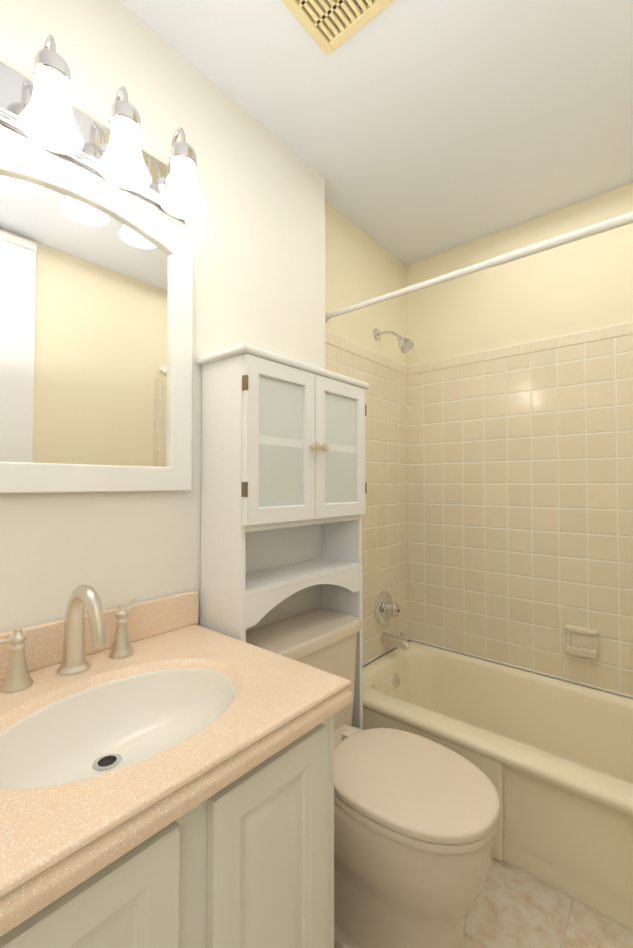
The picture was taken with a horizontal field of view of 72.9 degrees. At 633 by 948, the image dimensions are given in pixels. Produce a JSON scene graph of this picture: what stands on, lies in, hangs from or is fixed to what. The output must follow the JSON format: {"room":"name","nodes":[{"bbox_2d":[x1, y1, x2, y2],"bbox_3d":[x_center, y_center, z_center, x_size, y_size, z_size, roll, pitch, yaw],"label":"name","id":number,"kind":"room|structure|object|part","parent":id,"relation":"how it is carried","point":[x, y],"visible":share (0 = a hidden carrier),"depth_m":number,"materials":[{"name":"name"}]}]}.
{"room":"bathroom","nodes":[
{"label":"bathroom","id":0,"kind":"room"},
{"bbox_2d":[0,0,324,632],"bbox_3d":[-0.940,0.013,0.795,0.300,2.470,2.660,-1,-2,40],"label":"wall","id":1,"kind":"structure","parent":0,"point":[253,236],"depth_m":1.22,"materials":[{"name":"white paint"}]},
{"bbox_2d":[0,137,192,493],"bbox_3d":[-0.543,-0.336,1.016,0.024,0.758,0.560,-1,-2,40],"label":"mirror","id":2,"kind":"object","parent":1,"relation":"attached to","point":[96,303],"visible":1,"depth_m":1.02,"materials":[{"name":"white mirror"}]},
{"bbox_2d":[0,34,205,225],"bbox_3d":[-0.512,-0.795,0.948,0.176,0.215,0.610,-1,-2,40],"label":"sconce","id":3,"kind":"object","parent":1,"relation":"attached to","point":[16,90],"depth_m":0.96,"materials":[{"name":"white glass"}]},
{"bbox_3d":[-0.487,-0.746,0.925,0.112,0.115,0.562,-1,-2,40],"label":"vanity light sconce shade","id":4,"kind":"part","parent":3,"relation":"part of","materials":[{"name":"white glass"}]},
{"bbox_2d":[325,202,407,666],"bbox_3d":[0.223,0.045,2.234,0.211,2.470,1.040,-1,-2,40],"label":"wall","id":5,"kind":"structure","parent":0,"point":[361,265],"depth_m":2.09,"materials":[{"name":"beige paint"}]},
{"bbox_2d":[325,331,406,374],"bbox_3d":[0.255,-0.588,2.117,0.009,0.052,0.782,-1,-2,40],"label":"cap","id":6,"kind":"object","parent":5,"relation":"attached to","point":[345,345],"visible":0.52,"depth_m":2.08,"materials":[{"name":"beige tile"}]},
{"bbox_2d":[325,343,407,663],"bbox_3d":[0.255,0.172,2.100,0.008,1.470,0.782,-1,-2,40],"label":"wall tile","id":7,"kind":"structure","parent":5,"relation":"attached to","point":[385,542],"depth_m":2.20,"materials":[{"name":"beige tile"}]},
{"bbox_2d":[374,591,399,623],"bbox_3d":[0.374,0.679,2.151,0.092,0.166,0.166,-1,-2,40],"label":"tub valve","id":8,"kind":"object","parent":7,"relation":"attached to","point":[385,608],"visible":1,"depth_m":2.14,"materials":[{"name":"silver metal"}]},
{"bbox_2d":[380,632,411,650],"bbox_3d":[0.399,0.825,2.127,0.156,0.082,0.060,-1,-2,40],"label":"tub spout","id":9,"kind":"object","parent":7,"relation":"attached to","point":[394,641],"visible":1,"depth_m":2.11,"materials":[{"name":"silver metal"}]},
{"bbox_2d":[373,329,413,352],"bbox_3d":[0.384,-0.665,2.119,0.203,0.155,0.072,-1,-2,40],"label":"shower head","id":10,"kind":"object","parent":5,"relation":"attached to","point":[406,345],"visible":1,"depth_m":2.08},
{"bbox_2d":[325,212,632,321],"bbox_3d":[0.615,-0.694,1.373,1.519,0.044,0.044,-1,-2,40],"label":"shower rod","id":11,"kind":"object","parent":5,"relation":"attached to","point":[596,228],"visible":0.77,"depth_m":1.36,"materials":[{"name":"white metal"}]},
{"bbox_2d":[118,0,632,265],"bbox_3d":[0.044,-1.250,0.670,2.000,0.050,3.700,-1,-2,40],"label":"ceiling","id":12,"kind":"structure","parent":0,"point":[411,131],"depth_m":1.39,"materials":[{"name":"paint"}]},
{"bbox_2d":[281,0,393,55],"bbox_3d":[0.047,-1.206,1.020,0.290,0.018,0.290,-1,-2,40],"label":"ceiling vent","id":13,"kind":"object","parent":12,"relation":"in","point":[330,26],"visible":0.92,"depth_m":1.12,"materials":[{"name":"beige plastic"}]},
{"bbox_2d":[406,183,632,698],"bbox_3d":[1.257,0.038,1.907,1.789,2.470,0.200,-1,-2,40],"label":"wall","id":14,"kind":"structure","parent":0,"point":[582,285],"depth_m":2.02,"materials":[{"name":"beige paint"}]},
{"bbox_2d":[407,334,632,695],"bbox_3d":[1.091,0.168,1.909,1.529,1.470,0.008,-1,-2,40],"label":"wall tile","id":15,"kind":"structure","parent":14,"relation":"attached to","point":[520,510],"depth_m":1.99,"materials":[{"name":"beige tile"}]},
{"bbox_2d":[565,625,598,658],"bbox_3d":[1.128,0.717,1.825,0.122,0.115,0.052,-1,-2,40],"label":"soap dish","id":16,"kind":"object","parent":15,"relation":"attached to","point":[582,641],"visible":1,"depth_m":1.82,"materials":[{"name":"beige ceramic"}]},
{"bbox_2d":[407,322,632,374],"bbox_3d":[1.090,-0.593,1.926,1.529,0.052,0.009,-1,-2,40],"label":"cap","id":17,"kind":"object","parent":14,"relation":"attached to","point":[619,330],"visible":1,"depth_m":2.00,"materials":[{"name":"beige tile"}]},
{"bbox_2d":[465,858,632,947],"bbox_3d":[0.044,1.269,0.613,2.000,0.050,3.700,-1,-2,40],"label":"floor","id":18,"kind":"structure","parent":0,"point":[513,906],"depth_m":1.21,"materials":[{"name":"tile"}]},
{"bbox_2d":[0,590,352,947],"bbox_3d":[-0.374,0.787,0.772,0.561,0.922,0.729,-1,-2,40],"label":"bathroom vanity","id":19,"kind":"object","parent":18,"relation":"on","point":[193,823],"depth_m":0.72,"materials":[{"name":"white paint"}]},
{"bbox_2d":[0,584,136,692],"bbox_3d":[-0.496,0.325,0.879,0.174,0.189,0.349,-1,-2,40],"label":"faucet","id":20,"kind":"object","parent":19,"relation":"on","point":[82,598],"visible":1,"depth_m":0.90,"materials":[{"name":"silver metal"}]},
{"bbox_3d":[-0.374,0.439,0.780,0.561,0.226,0.729,-1,-2,40],"label":"bathroom vanity top","id":21,"kind":"part","parent":19,"relation":"part of","materials":[{"name":"beige stone"}]},
{"bbox_2d":[198,343,368,729],"bbox_3d":[-0.069,0.460,1.397,0.231,1.603,0.606,-1,-2,40],"label":"tall cabinet","id":22,"kind":"object","parent":18,"relation":"on","point":[283,490],"visible":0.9,"depth_m":1.26,"materials":[{"name":"white wood"}]},
{"bbox_2d":[246,609,494,947],"bbox_3d":[0.129,0.879,1.226,0.729,0.757,0.482,-1,-2,40],"label":"toilet","id":23,"kind":"object","parent":18,"relation":"on","point":[389,893],"visible":0.4,"depth_m":1.04,"materials":[{"name":"beige ceramic"}]},
{"bbox_2d":[334,727,498,853],"bbox_3d":[0.228,0.819,1.143,0.484,0.030,0.352,-1,-2,40],"label":"seat","id":24,"kind":"object","parent":23,"relation":"on","point":[416,843],"visible":0.23,"depth_m":0.96,"materials":[{"name":"beige plastic"}]},
{"bbox_2d":[334,728,500,844],"bbox_3d":[0.244,0.797,1.130,0.448,0.030,0.356,-1,-2,40],"label":"lid","id":25,"kind":"object","parent":24,"relation":"on","point":[412,785],"visible":0.92,"depth_m":1.07,"materials":[{"name":"beige plastic"}]},
{"bbox_2d":[363,641,632,929],"bbox_3d":[0.861,1.084,1.618,1.523,0.366,0.712,-1,-2,40],"label":"bathtub","id":26,"kind":"object","parent":18,"relation":"on","point":[551,758],"visible":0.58,"depth_m":1.55,"materials":[{"name":"beige ceramic"}]},
{"bbox_2d":[363,638,632,697],"bbox_3d":[0.861,0.897,1.622,1.513,0.008,0.702,-1,-2,40],"label":"trim","id":27,"kind":"structure","parent":26,"relation":"on","point":[580,683],"depth_m":2.02,"materials":[{"name":"white"}]}
]}

